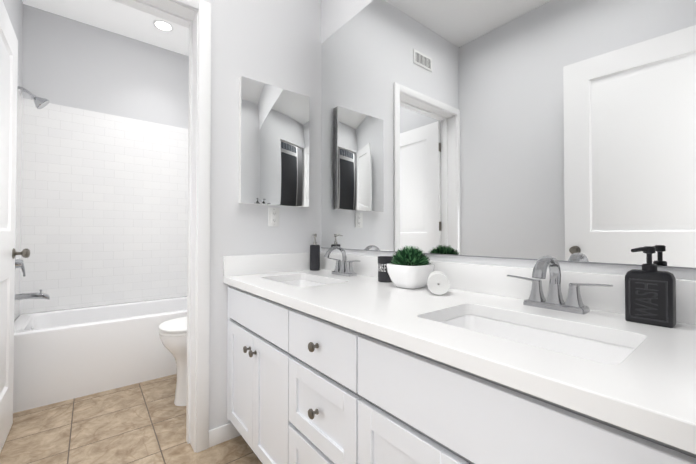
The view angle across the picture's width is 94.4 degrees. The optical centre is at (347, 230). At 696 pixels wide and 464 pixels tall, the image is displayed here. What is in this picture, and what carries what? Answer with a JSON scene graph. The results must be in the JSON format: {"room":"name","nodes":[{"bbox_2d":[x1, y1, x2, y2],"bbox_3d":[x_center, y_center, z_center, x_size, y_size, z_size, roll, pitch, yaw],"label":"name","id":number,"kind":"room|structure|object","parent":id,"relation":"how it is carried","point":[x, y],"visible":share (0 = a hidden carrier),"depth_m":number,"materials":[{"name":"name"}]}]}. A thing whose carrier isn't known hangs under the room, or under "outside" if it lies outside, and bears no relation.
{"room":"bathroom","nodes":[
{"label":"bathroom","id":0,"kind":"room"},
{"bbox_2d":[3,0,22,94],"bbox_3d":[-2.222,-0.354,1.970,0.120,3.040,1.830,1,-1,-39],"label":"wall","id":1,"kind":"structure","parent":0,"point":[14,9],"depth_m":2.50,"materials":[{"name":"white paint"}]},
{"bbox_2d":[0,0,29,452],"bbox_3d":[-1.773,-0.004,1.639,0.159,2.306,0.770,1,-1,-39],"label":"door","id":2,"kind":"structure","parent":1,"relation":"in","point":[8,90],"depth_m":1.77,"materials":[{"name":"white wood"}]},
{"bbox_2d":[209,422,240,447],"bbox_3d":[-0.951,1.118,1.688,1.540,0.088,2.056,1,-1,-39],"label":"baseboard","id":3,"kind":"structure","parent":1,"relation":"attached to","point":[223,433],"depth_m":1.77,"materials":[{"name":"white wood"}]},
{"bbox_2d":[22,4,188,128],"bbox_3d":[-2.106,-0.338,3.155,1.540,3.040,0.120,1,-1,-39],"label":"wall","id":4,"kind":"structure","parent":0,"point":[68,62],"depth_m":2.96,"materials":[{"name":"white paint"}]},
{"bbox_2d":[14,89,187,320],"bbox_3d":[-1.822,-0.153,2.797,1.540,1.860,0.790,1,-1,-39],"label":"wall tile","id":5,"kind":"structure","parent":4,"relation":"attached to","point":[101,208],"depth_m":2.93,"materials":[{"name":"white tile"}]},
{"bbox_2d":[15,258,25,276],"bbox_3d":[-2.398,0.246,2.347,0.072,0.180,0.170,1,-1,-39],"label":"shower valve","id":6,"kind":"object","parent":5,"relation":"attached to","point":[19,263],"visible":0.54,"depth_m":2.34,"materials":[{"name":"silver metal"}]},
{"bbox_2d":[14,290,49,299],"bbox_3d":[-2.346,0.482,2.385,0.205,0.078,0.066,1,-1,-39],"label":"tub spout","id":7,"kind":"object","parent":5,"relation":"attached to","point":[40,295],"visible":0.79,"depth_m":2.37,"materials":[{"name":"silver metal"}]},
{"bbox_2d":[17,86,49,108],"bbox_3d":[-2.352,-0.994,2.400,0.189,0.158,0.102,1,-1,-39],"label":"shower head","id":8,"kind":"object","parent":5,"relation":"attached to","point":[40,103],"visible":0.81,"depth_m":2.40},
{"bbox_2d":[22,0,188,55],"bbox_3d":[-1.263,-1.943,0.588,4.050,0.100,5.300,1,-1,-39],"label":"ceiling","id":9,"kind":"structure","parent":0,"point":[119,18],"depth_m":2.84,"materials":[{"name":"white paint"}]},
{"bbox_2d":[152,20,173,31],"bbox_3d":[-1.679,-1.858,2.928,0.170,0.006,0.170,1,-1,-39],"label":"recessed light","id":10,"kind":"object","parent":9,"relation":"in","point":[162,25],"visible":1,"depth_m":2.92,"materials":[{"name":"white"}]},
{"bbox_2d":[0,374,261,463],"bbox_3d":[-1.263,1.197,0.546,4.050,0.100,5.300,1,-1,-39],"label":"floor","id":11,"kind":"structure","parent":0,"point":[141,423],"depth_m":1.84,"materials":[{"name":"beige tile"}]},
{"bbox_2d":[13,296,186,412],"bbox_3d":[-1.829,0.927,2.791,1.524,0.500,0.752,1,-1,-39],"label":"bathtub","id":12,"kind":"object","parent":11,"relation":"on","point":[64,354],"visible":0.62,"depth_m":2.35,"materials":[{"name":"white ceramic"}]},
{"bbox_2d":[159,316,186,405],"bbox_3d":[-0.962,0.718,2.352,0.728,0.906,0.450,1,-1,-39],"label":"toilet","id":13,"kind":"object","parent":11,"relation":"on","point":[173,335],"visible":0.19,"depth_m":2.13,"materials":[{"name":"white ceramic"}]},
{"bbox_2d":[223,282,695,463],"bbox_3d":[0.129,0.720,1.265,0.662,0.872,1.836,1,-1,-39],"label":"bathroom vanity","id":14,"kind":"object","parent":11,"relation":"on","point":[342,358],"depth_m":0.84,"materials":[{"name":"white wood"}]},
{"bbox_2d":[223,270,695,445],"bbox_3d":[0.133,0.265,1.275,0.650,0.038,1.836,1,-1,-39],"label":"countertop","id":15,"kind":"structure","parent":14,"relation":"on","point":[654,386],"depth_m":0.71,"materials":[{"name":"white stone"}]},
{"bbox_2d":[275,278,326,285],"bbox_3d":[-0.235,0.348,1.670,0.340,0.140,0.512,1,-1,-39],"label":"sink","id":16,"kind":"object","parent":15,"relation":"in","point":[294,281],"depth_m":1.87,"materials":[{"name":"white ceramic"}]},
{"bbox_2d":[310,234,319,270],"bbox_3d":[-0.219,0.140,2.090,0.074,0.235,0.064,1,-1,-39],"label":"soap pump","id":17,"kind":"object","parent":15,"relation":"on","point":[314,256],"visible":1,"depth_m":2.07,"materials":[{"name":"grey plastic"}]},
{"bbox_2d":[323,246,362,277],"bbox_3d":[-0.063,0.171,1.826,0.161,0.166,0.288,1,-1,-39],"label":"faucet","id":18,"kind":"object","parent":15,"relation":"on","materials":[{"name":"silver metal"}]},
{"bbox_2d":[378,256,392,281],"bbox_3d":[0.183,0.189,1.585,0.076,0.122,0.075,1,-1,-39],"label":"cup","id":19,"kind":"object","parent":15,"relation":"on","point":[383,274],"visible":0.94,"depth_m":1.55,"materials":[{"name":"grey ceramic"}]},
{"bbox_2d":[386,245,434,288],"bbox_3d":[0.275,0.155,1.418,0.189,0.187,0.189,1,-1,-39],"label":"planter","id":20,"kind":"object","parent":15,"relation":"on","point":[412,267],"visible":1,"depth_m":1.36,"materials":[{"name":"white ceramic"}]},
{"bbox_2d":[427,271,449,294],"bbox_3d":[0.356,0.203,1.266,0.084,0.079,0.105,0,-1,15],"label":"roll","id":21,"kind":"object","parent":15,"relation":"on","point":[438,282],"visible":1,"depth_m":1.22,"materials":[{"name":"white"}]},
{"bbox_2d":[435,310,638,365],"bbox_3d":[0.438,0.337,0.826,0.340,0.140,0.512,1,-1,-39],"label":"sink","id":22,"kind":"object","parent":15,"relation":"in","point":[603,347],"depth_m":0.90,"materials":[{"name":"white ceramic"}]},
{"bbox_2d":[507,256,614,313],"bbox_3d":[0.611,0.160,0.982,0.161,0.166,0.288,1,-1,-39],"label":"faucet","id":23,"kind":"object","parent":15,"relation":"on","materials":[{"name":"silver metal"}]},
{"bbox_2d":[625,246,675,327],"bbox_3d":[0.782,0.141,0.837,0.072,0.199,0.092,1,-1,-39],"label":"soap pump","id":24,"kind":"object","parent":15,"relation":"on","point":[650,294],"visible":1,"depth_m":0.82,"materials":[{"name":"black plastic"}]},
{"bbox_2d":[204,0,320,429],"bbox_3d":[-0.895,-0.357,1.749,1.680,3.040,0.170,1,-1,-39],"label":"wall","id":25,"kind":"structure","parent":0,"point":[276,43],"depth_m":1.88,"materials":[{"name":"white paint"}]},
{"bbox_2d":[112,0,210,452],"bbox_3d":[-1.178,-0.039,1.519,0.951,2.398,0.206,1,-1,-39],"label":"door frame","id":26,"kind":"structure","parent":25,"relation":"attached to","point":[202,8],"depth_m":1.72,"materials":[{"name":"white wood"}]},
{"bbox_2d":[238,76,308,206],"bbox_3d":[-0.441,-0.514,1.976,0.450,0.720,0.044,1,-1,-39],"label":"medicine cabinet mirror","id":27,"kind":"object","parent":25,"relation":"attached to","point":[273,145],"visible":1,"depth_m":1.94,"materials":[{"name":"white mirror"}]},
{"bbox_2d":[268,207,278,225],"bbox_3d":[-0.455,-0.084,1.980,0.072,0.116,0.010,1,-1,-39],"label":"outlet","id":28,"kind":"object","parent":25,"relation":"attached to","point":[273,216],"visible":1,"depth_m":1.97,"materials":[{"name":"white plastic"}]},
{"bbox_2d":[223,252,695,324],"bbox_3d":[0.133,0.191,1.276,0.650,0.112,1.836,1,-1,-39],"label":"backsplash","id":29,"kind":"structure","parent":25,"relation":"attached to","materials":[{"name":"white stone"}]},
{"bbox_2d":[321,0,372,42],"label":"wall","id":30,"kind":"structure","parent":0,"point":[336,15],"depth_m":2.08,"materials":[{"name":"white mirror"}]},
{"bbox_2d":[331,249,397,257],"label":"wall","id":31,"kind":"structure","parent":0,"point":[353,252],"depth_m":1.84,"materials":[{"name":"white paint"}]},
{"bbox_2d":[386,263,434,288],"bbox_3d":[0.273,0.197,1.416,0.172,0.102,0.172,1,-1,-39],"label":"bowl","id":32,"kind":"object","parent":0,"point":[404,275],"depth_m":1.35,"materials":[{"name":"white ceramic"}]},
{"bbox_2d":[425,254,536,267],"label":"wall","id":33,"kind":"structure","parent":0,"point":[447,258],"depth_m":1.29,"materials":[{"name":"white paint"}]},
{"bbox_2d":[321,0,695,268],"bbox_3d":[0.385,-0.591,1.489,0.006,1.400,1.813,1,-1,-39],"label":"vanity mirror","id":34,"kind":"object","parent":33,"relation":"attached to","point":[561,130],"visible":1,"depth_m":1.19,"materials":[{"name":"white mirror"}]},
{"bbox_2d":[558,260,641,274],"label":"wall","id":35,"kind":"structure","parent":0,"point":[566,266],"depth_m":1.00,"materials":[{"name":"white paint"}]},
{"bbox_2d":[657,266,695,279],"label":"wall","id":36,"kind":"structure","parent":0,"point":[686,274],"depth_m":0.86,"materials":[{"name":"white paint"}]}
]}

